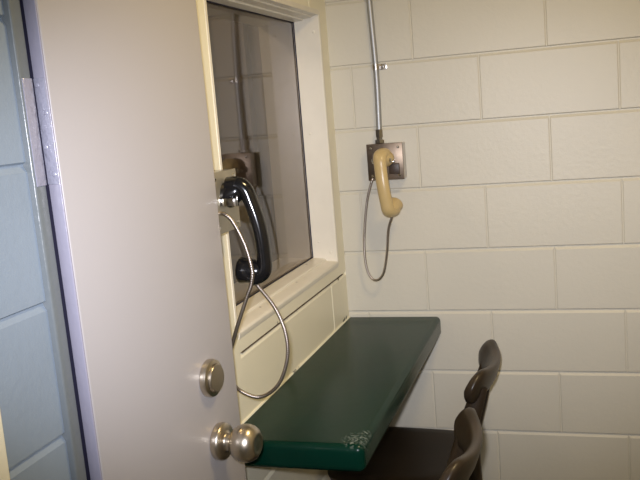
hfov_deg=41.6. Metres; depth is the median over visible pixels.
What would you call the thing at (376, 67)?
conduit pipe
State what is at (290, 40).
window
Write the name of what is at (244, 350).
trim
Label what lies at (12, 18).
trim
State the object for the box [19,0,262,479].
door
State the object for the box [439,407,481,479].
wooden chair
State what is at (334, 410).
counter
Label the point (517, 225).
wall
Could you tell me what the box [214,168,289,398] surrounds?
wall telephone
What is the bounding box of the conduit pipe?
[366,0,386,143]
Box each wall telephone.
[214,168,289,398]
[363,142,406,280]
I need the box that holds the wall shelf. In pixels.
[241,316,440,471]
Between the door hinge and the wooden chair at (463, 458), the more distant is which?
the wooden chair at (463, 458)
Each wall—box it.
[0,0,348,479]
[325,0,639,479]
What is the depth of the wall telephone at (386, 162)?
2.66 m
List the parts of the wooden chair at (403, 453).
seat, leg, leg, backrest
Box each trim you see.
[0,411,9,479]
[2,0,86,479]
[241,274,342,352]
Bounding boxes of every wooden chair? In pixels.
[328,339,500,479]
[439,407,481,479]
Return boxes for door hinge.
[21,78,46,186]
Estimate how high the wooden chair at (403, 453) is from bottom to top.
0.768 m
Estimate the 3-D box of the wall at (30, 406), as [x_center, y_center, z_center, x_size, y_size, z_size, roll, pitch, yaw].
[-0.560,0.153,1.075,0.200,2.444,3.700,-2,9,17]
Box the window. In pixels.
[204,0,338,338]
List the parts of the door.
knob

